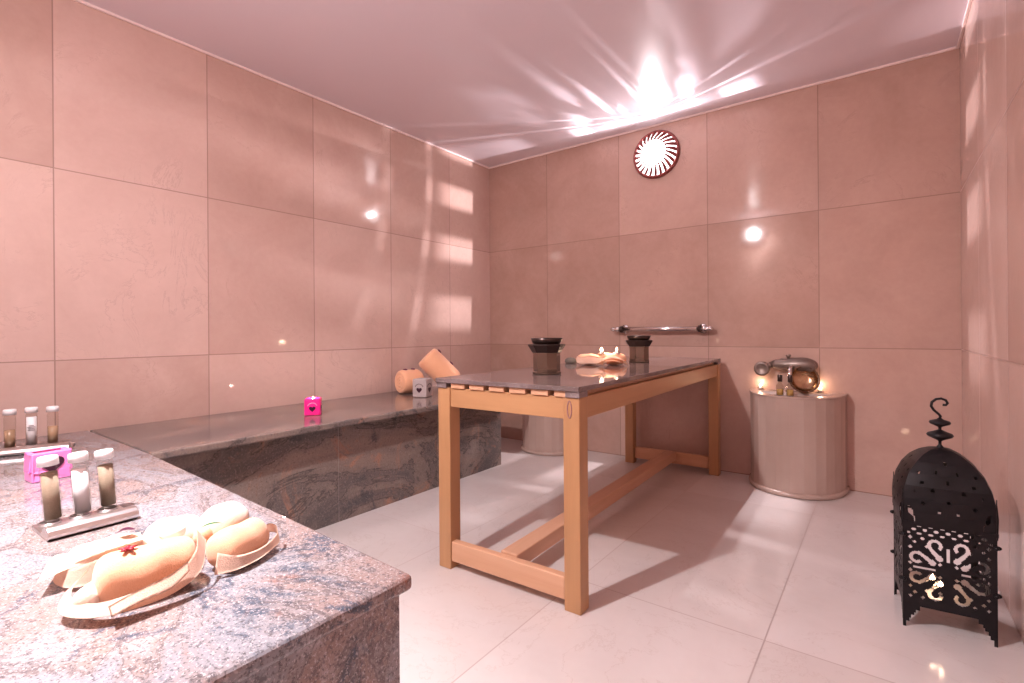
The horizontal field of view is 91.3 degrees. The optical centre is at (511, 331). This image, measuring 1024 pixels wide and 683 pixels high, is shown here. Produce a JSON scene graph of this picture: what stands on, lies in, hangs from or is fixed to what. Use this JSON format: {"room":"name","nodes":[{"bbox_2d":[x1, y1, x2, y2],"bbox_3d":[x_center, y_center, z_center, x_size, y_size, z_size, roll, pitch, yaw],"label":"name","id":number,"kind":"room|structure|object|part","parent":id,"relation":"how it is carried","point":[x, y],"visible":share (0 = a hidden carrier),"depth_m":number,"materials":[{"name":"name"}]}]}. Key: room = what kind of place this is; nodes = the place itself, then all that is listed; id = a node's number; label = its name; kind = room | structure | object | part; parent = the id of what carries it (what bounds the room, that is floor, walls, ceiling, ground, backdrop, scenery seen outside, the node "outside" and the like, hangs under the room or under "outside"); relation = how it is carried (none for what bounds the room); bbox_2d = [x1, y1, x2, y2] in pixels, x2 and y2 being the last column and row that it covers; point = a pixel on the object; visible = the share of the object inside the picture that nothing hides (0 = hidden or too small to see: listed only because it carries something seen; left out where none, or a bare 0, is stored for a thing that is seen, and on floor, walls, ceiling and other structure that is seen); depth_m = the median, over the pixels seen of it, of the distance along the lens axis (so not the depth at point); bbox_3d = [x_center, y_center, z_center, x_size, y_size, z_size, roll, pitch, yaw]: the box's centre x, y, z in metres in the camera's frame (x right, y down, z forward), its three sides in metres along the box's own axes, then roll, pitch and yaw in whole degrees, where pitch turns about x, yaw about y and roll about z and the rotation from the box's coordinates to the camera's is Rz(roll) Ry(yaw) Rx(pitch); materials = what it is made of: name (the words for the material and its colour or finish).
{"room":"spa","nodes":[
{"label":"spa","id":0,"kind":"room"},
{"bbox_2d":[0,0,490,441],"bbox_3d":[-1.443,-0.278,3.235,0.100,2.577,4.200,0,0,37],"label":"wall","id":1,"kind":"structure","parent":0,"point":[186,232],"depth_m":2.76,"materials":[{"name":"tile"}]},
{"bbox_2d":[74,0,489,168],"bbox_3d":[-1.406,-1.561,3.201,0.013,0.013,4.000,0,0,37],"label":"trim","id":2,"kind":"structure","parent":1,"relation":"attached to","point":[79,1],"depth_m":2.98,"materials":[{"name":"white paint"}]},
{"bbox_2d":[83,0,967,166],"bbox_3d":[-0.053,-1.627,2.197,3.585,0.100,4.200,0,0,37],"label":"ceiling","id":3,"kind":"structure","parent":0,"point":[489,83],"depth_m":2.81,"materials":[{"name":"white paint"}]},
{"bbox_2d":[315,437,1023,682],"bbox_3d":[-0.034,1.050,2.197,3.585,0.100,4.200,0,0,37],"label":"floor","id":4,"kind":"structure","parent":0,"point":[696,576],"depth_m":1.91,"materials":[{"name":"white tile"}]},
{"bbox_2d":[0,431,411,682],"bbox_3d":[-1.364,0.736,1.295,2.323,0.547,0.966,0,0,37],"label":"stone platform","id":5,"kind":"object","parent":4,"relation":"on","point":[314,608],"visible":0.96,"depth_m":0.86,"materials":[{"name":"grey stone"}]},
{"bbox_2d":[0,442,74,456],"bbox_3d":[-1.868,0.451,1.952,0.230,0.029,0.140,0,0,-33],"label":"tray","id":6,"kind":"object","parent":5,"relation":"on","point":[20,450],"visible":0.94,"depth_m":1.90,"materials":[{"name":"grey metal"}]},
{"bbox_2d":[2,409,16,447],"bbox_3d":[-1.957,0.379,1.949,0.040,0.152,0.040,0,0,-42],"label":"glass bottle","id":7,"kind":"object","parent":6,"relation":"on","point":[9,435],"visible":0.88,"depth_m":1.94,"materials":[{"name":"clear glass"}]},
{"bbox_2d":[24,407,37,445],"bbox_3d":[-1.911,0.378,1.990,0.040,0.154,0.040,0,0,-42],"label":"glass bottle","id":8,"kind":"object","parent":6,"relation":"on","point":[32,421],"visible":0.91,"depth_m":1.98,"materials":[{"name":"white"}]},
{"bbox_2d":[46,406,58,442],"bbox_3d":[-1.861,0.378,2.027,0.040,0.152,0.040,0,0,-42],"label":"glass bottle","id":9,"kind":"object","parent":6,"relation":"on","point":[52,430],"visible":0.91,"depth_m":2.02,"materials":[{"name":"beige glass"}]},
{"bbox_2d":[24,447,71,483],"bbox_3d":[-1.464,0.419,1.580,0.078,0.088,0.104,0,0,32],"label":"holder","id":10,"kind":"object","parent":5,"relation":"on","point":[32,473],"visible":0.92,"depth_m":1.55,"materials":[{"name":"pink plastic"}]},
{"bbox_2d":[31,505,138,540],"bbox_3d":[-1.018,0.445,1.197,0.140,0.029,0.168,0,0,35],"label":"tray","id":11,"kind":"object","parent":5,"relation":"on","point":[71,525],"visible":0.98,"depth_m":1.17,"materials":[{"name":"grey metal"}]},
{"bbox_2d":[36,454,62,522],"bbox_3d":[-1.095,0.372,1.185,0.046,0.156,0.040,0,0,-11],"label":"glass bottle","id":12,"kind":"object","parent":11,"relation":"on","point":[50,490],"visible":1,"depth_m":1.18,"materials":[{"name":"clear glass"}]},
{"bbox_2d":[67,451,92,516],"bbox_3d":[-1.060,0.373,1.228,0.046,0.154,0.040,0,0,-10],"label":"glass bottle","id":13,"kind":"object","parent":11,"relation":"on","point":[80,481],"visible":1,"depth_m":1.22,"materials":[{"name":"white"}]},
{"bbox_2d":[94,448,116,508],"bbox_3d":[-1.039,0.376,1.279,0.046,0.148,0.040,0,0,-9],"label":"glass bottle","id":14,"kind":"object","parent":11,"relation":"on","point":[105,471],"visible":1,"depth_m":1.27,"materials":[{"name":"clear glass"}]},
{"bbox_2d":[37,532,146,587],"bbox_3d":[-0.775,0.424,0.932,0.158,0.069,0.101,0,0,-41],"label":"rolled towel","id":15,"kind":"object","parent":5,"relation":"on","point":[67,568],"visible":0.7,"depth_m":0.91,"materials":[{"name":"beige fabric"}]},
{"bbox_2d":[116,527,135,533],"bbox_3d":[-0.738,0.380,0.954,0.034,0.010,0.013,0,0,-18],"label":"plum petal","id":16,"kind":"object","parent":15,"relation":"on","point":[125,528],"visible":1,"depth_m":0.96,"materials":[{"name":"pink plant"}]},
{"bbox_2d":[57,529,205,617],"bbox_3d":[-0.632,0.412,0.848,0.205,0.093,0.146,0,0,-43],"label":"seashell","id":17,"kind":"object","parent":5,"relation":"on","point":[143,575],"visible":1,"depth_m":0.83,"materials":[{"name":"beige fabric"}]},
{"bbox_2d":[119,545,136,551],"bbox_3d":[-0.654,0.369,0.853,0.026,0.005,0.027,0,0,19],"label":"flower","id":18,"kind":"object","parent":17,"relation":"on","point":[128,547],"visible":1,"depth_m":0.85,"materials":[{"name":"red plant"}]},
{"bbox_2d":[158,523,185,539],"bbox_3d":[-0.645,0.379,0.951,0.044,0.018,0.044,0,0,37],"label":"soap bar","id":19,"kind":"object","parent":17,"relation":"on","point":[176,529],"visible":0.98,"depth_m":0.94,"materials":[{"name":"white"}]},
{"bbox_2d":[143,501,249,546],"bbox_3d":[-0.657,0.415,1.053,0.194,0.084,0.113,0,0,-42],"label":"rolled towel","id":20,"kind":"object","parent":5,"relation":"on","point":[229,513],"visible":0.54,"depth_m":1.03,"materials":[{"name":"beige fabric"}]},
{"bbox_2d":[206,517,279,574],"bbox_3d":[-0.536,0.419,0.998,0.095,0.078,0.154,0,0,15],"label":"rolled towel","id":21,"kind":"object","parent":5,"relation":"on","point":[237,546],"visible":0.99,"depth_m":0.96,"materials":[{"name":"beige fabric"}]},
{"bbox_3d":[-0.484,0.745,0.590,0.032,0.517,0.882,0,0,37],"label":"panel","id":22,"kind":"part","parent":5,"relation":"part of","materials":[{"name":"pink stone"}]},
{"bbox_2d":[90,386,500,529],"bbox_3d":[-1.008,0.734,3.054,0.798,0.547,2.279,0,0,37],"label":"stone bench","id":23,"kind":"object","parent":4,"relation":"on","point":[362,454],"visible":0.54,"depth_m":2.63,"materials":[{"name":"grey stone"}]},
{"bbox_3d":[-1.183,0.751,2.306,0.020,0.515,0.862,0,0,37],"label":"panel","id":24,"kind":"part","parent":23,"relation":"part of","materials":[{"name":"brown stone"}]},
{"bbox_3d":[-1.010,0.476,3.054,0.798,0.032,2.279,0,0,37],"label":"seat","id":25,"kind":"part","parent":23,"relation":"part of","materials":[{"name":"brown stone"}]},
{"bbox_2d":[304,397,321,415],"bbox_3d":[-1.107,0.410,2.784,0.089,0.101,0.089,0,0,-15],"label":"candle holder","id":26,"kind":"object","parent":23,"relation":"on","point":[312,405],"visible":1,"depth_m":2.75,"materials":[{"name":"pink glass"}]},
{"bbox_3d":[-0.707,0.748,2.948,0.020,0.515,0.730,0,0,37],"label":"panel","id":27,"kind":"part","parent":23,"relation":"part of","materials":[{"name":"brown stone"}]},
{"bbox_2d":[395,369,423,392],"bbox_3d":[-0.768,0.372,3.753,0.172,0.175,0.174,0,0,-42],"label":"bath towel","id":28,"kind":"object","parent":23,"relation":"on","point":[403,378],"visible":0.64,"depth_m":3.69,"materials":[{"name":"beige fabric"}]},
{"bbox_2d":[413,378,431,397],"bbox_3d":[-0.630,0.394,3.526,0.111,0.128,0.111,0,0,17],"label":"candle holder","id":29,"kind":"object","parent":23,"relation":"on","point":[422,387],"visible":1,"depth_m":3.48,"materials":[{"name":"grey ceramic"}]},
{"bbox_2d":[419,349,459,381],"bbox_3d":[-0.552,0.286,3.816,0.314,0.317,0.188,0,0,-11],"label":"bath towel","id":30,"kind":"object","parent":23,"relation":"on","point":[433,363],"visible":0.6,"depth_m":3.73,"materials":[{"name":"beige fabric"}]},
{"bbox_3d":[-0.289,0.745,3.510,0.020,0.515,0.664,0,0,37],"label":"panel","id":31,"kind":"part","parent":23,"relation":"part of","materials":[{"name":"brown stone"}]},
{"bbox_2d":[521,394,563,455],"bbox_3d":[0.295,0.698,4.205,0.566,0.600,0.376,0,0,37],"label":"basin","id":32,"kind":"object","parent":4,"relation":"on","point":[543,436],"visible":0.28,"depth_m":4.03,"materials":[{"name":"beige stone"}]},
{"bbox_3d":[0.297,0.983,4.205,0.566,0.030,0.376,0,0,37],"label":"molding","id":33,"kind":"part","parent":32,"relation":"part of","materials":[{"name":"beige stone"}]},
{"bbox_2d":[436,356,720,615],"bbox_3d":[0.565,0.594,2.807,0.684,0.805,2.122,0,0,35],"label":"massage table","id":34,"kind":"object","parent":4,"relation":"on","point":[581,392],"visible":0.96,"depth_m":2.09,"materials":[{"name":"brown wood"}]},
{"bbox_3d":[-0.269,0.619,2.151,0.066,0.765,0.066,0,0,35],"label":"leg","id":35,"kind":"part","parent":34,"relation":"part of","materials":[{"name":"brown wood"}]},
{"bbox_3d":[-0.023,0.924,1.967,0.544,0.084,0.034,0,0,35],"label":"foot rail","id":36,"kind":"part","parent":34,"relation":"part of","materials":[{"name":"brown wood"}]},
{"bbox_2d":[528,338,564,374],"bbox_3d":[0.159,0.111,2.297,0.160,0.165,0.160,0,0,25],"label":"incense burner","id":37,"kind":"object","parent":34,"relation":"on","point":[546,351],"visible":1,"depth_m":2.24,"materials":[{"name":"brown wood"}]},
{"bbox_2d":[531,338,562,343],"bbox_3d":[0.159,0.043,2.297,0.150,0.029,0.150,0,0,25],"label":"bowl","id":38,"kind":"object","parent":37,"relation":"on","point":[534,340],"depth_m":2.24,"materials":[{"name":"brown metal"}]},
{"bbox_2d":[565,357,576,363],"bbox_3d":[0.357,0.174,3.047,0.079,0.036,0.056,0,0,37],"label":"stone","id":39,"kind":"object","parent":34,"relation":"on","point":[570,360],"visible":0.94,"depth_m":3.02,"materials":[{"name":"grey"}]},
{"bbox_3d":[0.231,0.616,1.800,0.066,0.765,0.066,0,0,35],"label":"leg","id":40,"kind":"part","parent":34,"relation":"part of","materials":[{"name":"brown wood"}]},
{"bbox_2d":[576,353,627,364],"bbox_3d":[0.514,0.156,2.845,0.298,0.072,0.158,0,0,1],"label":"folded towel","id":41,"kind":"object","parent":34,"relation":"on","point":[608,358],"visible":0.98,"depth_m":2.83,"materials":[{"name":"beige fabric"}]},
{"bbox_3d":[0.906,0.611,3.824,0.066,0.765,0.066,0,0,35],"label":"leg","id":42,"kind":"part","parent":34,"relation":"part of","materials":[{"name":"brown wood"}]},
{"bbox_2d":[625,335,651,362],"bbox_3d":[0.789,0.107,3.112,0.160,0.165,0.160,0,0,8],"label":"incense burner","id":43,"kind":"object","parent":34,"relation":"on","point":[638,345],"visible":1,"depth_m":3.06,"materials":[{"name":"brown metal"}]},
{"bbox_2d":[627,335,650,339],"bbox_3d":[0.789,0.038,3.112,0.150,0.029,0.150,0,0,8],"label":"bowl","id":44,"kind":"object","parent":43,"relation":"on","point":[634,337],"depth_m":3.06,"materials":[{"name":"brown metal"}]},
{"bbox_3d":[1.164,0.916,3.657,0.544,0.084,0.034,0,0,35],"label":"foot rail","id":45,"kind":"part","parent":34,"relation":"part of","materials":[{"name":"brown wood"}]},
{"bbox_3d":[1.405,0.608,3.473,0.066,0.765,0.066,0,0,35],"label":"leg","id":46,"kind":"part","parent":34,"relation":"part of","materials":[{"name":"brown wood"}]},
{"bbox_2d":[749,388,849,500],"bbox_3d":[1.757,0.688,3.120,0.566,0.600,0.376,0,0,37],"label":"pedestal","id":47,"kind":"object","parent":4,"relation":"on","point":[799,442],"visible":1,"depth_m":2.98,"materials":[{"name":"beige stone"}]},
{"bbox_2d":[777,374,782,394],"bbox_3d":[1.630,0.325,3.044,0.044,0.127,0.044,0,0,37],"label":"vial","id":48,"kind":"object","parent":47,"relation":"on","point":[779,377],"visible":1,"depth_m":3.03,"materials":[{"name":"clear glass"}]},
{"bbox_2d":[787,375,793,396],"bbox_3d":[1.671,0.325,3.007,0.044,0.127,0.044,0,0,37],"label":"vial","id":49,"kind":"object","parent":47,"relation":"on","point":[789,377],"visible":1,"depth_m":3.00,"materials":[{"name":"clear glass"}]},
{"bbox_3d":[1.759,0.973,3.120,0.566,0.030,0.376,0,0,37],"label":"molding","id":50,"kind":"part","parent":47,"relation":"part of","materials":[{"name":"beige stone"}]},
{"bbox_2d":[789,366,819,392],"bbox_3d":[1.845,0.300,3.159,0.176,0.172,0.081,0,0,26],"label":"metal bowl","id":51,"kind":"object","parent":47,"relation":"on","point":[803,381],"visible":0.93,"depth_m":3.17,"materials":[{"name":"gold metal"}]},
{"bbox_2d":[890,397,1001,647],"bbox_3d":[1.480,0.608,1.728,0.261,0.763,0.261,0,0,31],"label":"lantern","id":52,"kind":"object","parent":4,"relation":"on","point":[954,487],"visible":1,"depth_m":1.64,"materials":[{"name":"metal"}]},
{"bbox_3d":[1.382,0.814,1.789,0.002,0.352,0.236,0,0,31],"label":"panel","id":53,"kind":"part","parent":52,"relation":"part of","materials":[{"name":"metal"}]},
{"bbox_2d":[925,574,938,587],"bbox_3d":[1.454,0.859,1.730,0.039,0.044,0.039,0,0,37],"label":"tealight candle","id":54,"kind":"object","parent":52,"relation":"on","point":[932,577],"visible":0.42,"depth_m":1.73,"materials":[{"name":"white wax"}]},
{"bbox_3d":[1.542,0.813,1.828,0.236,0.352,0.002,0,0,31],"label":"panel","id":55,"kind":"part","parent":52,"relation":"part of","materials":[{"name":"metal"}]},
{"bbox_2d":[933,581,942,595],"bbox_3d":[1.443,0.859,1.684,0.039,0.044,0.039,0,0,37],"label":"tealight candle","id":56,"kind":"object","parent":52,"relation":"on","point":[940,584],"visible":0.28,"depth_m":1.68,"materials":[{"name":"white wax"}]},
{"bbox_3d":[1.421,0.814,1.628,0.236,0.352,0.002,0,0,31],"label":"panel","id":57,"kind":"part","parent":52,"relation":"part of","materials":[{"name":"metal"}]},
{"bbox_3d":[1.581,0.813,1.667,0.002,0.352,0.236,0,0,31],"label":"panel","id":58,"kind":"part","parent":52,"relation":"part of","materials":[{"name":"metal"}]},
{"bbox_2d":[489,49,961,496],"bbox_3d":[1.178,-0.297,3.843,3.385,2.577,0.100,0,0,37],"label":"wall","id":59,"kind":"structure","parent":0,"point":[821,223],"depth_m":3.38,"materials":[{"name":"tile"}]},
{"bbox_2d":[633,130,679,178],"bbox_3d":[1.079,-1.353,3.790,0.364,0.364,0.094,0,0,37],"label":"wall lamp","id":60,"kind":"object","parent":59,"relation":"attached to","point":[657,153],"visible":1,"depth_m":3.76,"materials":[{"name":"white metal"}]},
{"bbox_2d":[611,324,713,333],"bbox_3d":[1.114,-0.020,3.766,0.786,0.072,0.100,0,0,37],"label":"towel rail","id":61,"kind":"object","parent":59,"relation":"attached to","point":[702,328],"visible":1,"depth_m":3.71,"materials":[{"name":"silver metal"}]},
{"bbox_2d":[490,46,955,168],"bbox_3d":[1.135,-1.579,3.797,3.359,0.013,0.013,0,0,37],"label":"trim","id":62,"kind":"structure","parent":59,"relation":"attached to","point":[951,48],"depth_m":3.41,"materials":[{"name":"white paint"}]},
{"bbox_2d":[754,354,817,375],"bbox_3d":[1.760,0.221,3.237,0.362,0.149,0.179,0,0,37],"label":"tap","id":63,"kind":"object","parent":59,"relation":"attached to","point":[761,368],"visible":0.93,"depth_m":3.23,"materials":[{"name":"silver metal"}]},
{"bbox_3d":[1.665,0.245,3.331,0.096,0.096,0.040,0,0,37],"label":"handle","id":64,"kind":"part","parent":63,"relation":"part of","materials":[{"name":"silver metal"}]},
{"bbox_3d":[1.769,0.252,3.178,0.032,0.088,0.095,0,0,37],"label":"spout","id":65,"kind":"part","parent":63,"relation":"part of","materials":[{"name":"silver metal"}]},
{"bbox_3d":[1.886,0.222,3.164,0.066,0.066,0.041,0,0,37],"label":"handle","id":66,"kind":"part","parent":63,"relation":"part of","materials":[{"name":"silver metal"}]},
{"bbox_2d":[959,0,1023,644],"bbox_3d":[1.356,-0.298,1.158,0.100,2.577,4.200,0,0,37],"label":"wall","id":67,"kind":"structure","parent":0,"point":[991,49],"depth_m":1.92,"materials":[{"name":"tile"}]},
{"bbox_2d":[956,0,971,48],"bbox_3d":[1.301,-1.580,1.192,0.013,0.013,4.000,0,0,37],"label":"trim","id":68,"kind":"structure","parent":67,"relation":"attached to","point":[969,1],"depth_m":2.56,"materials":[{"name":"white paint"}]}
]}

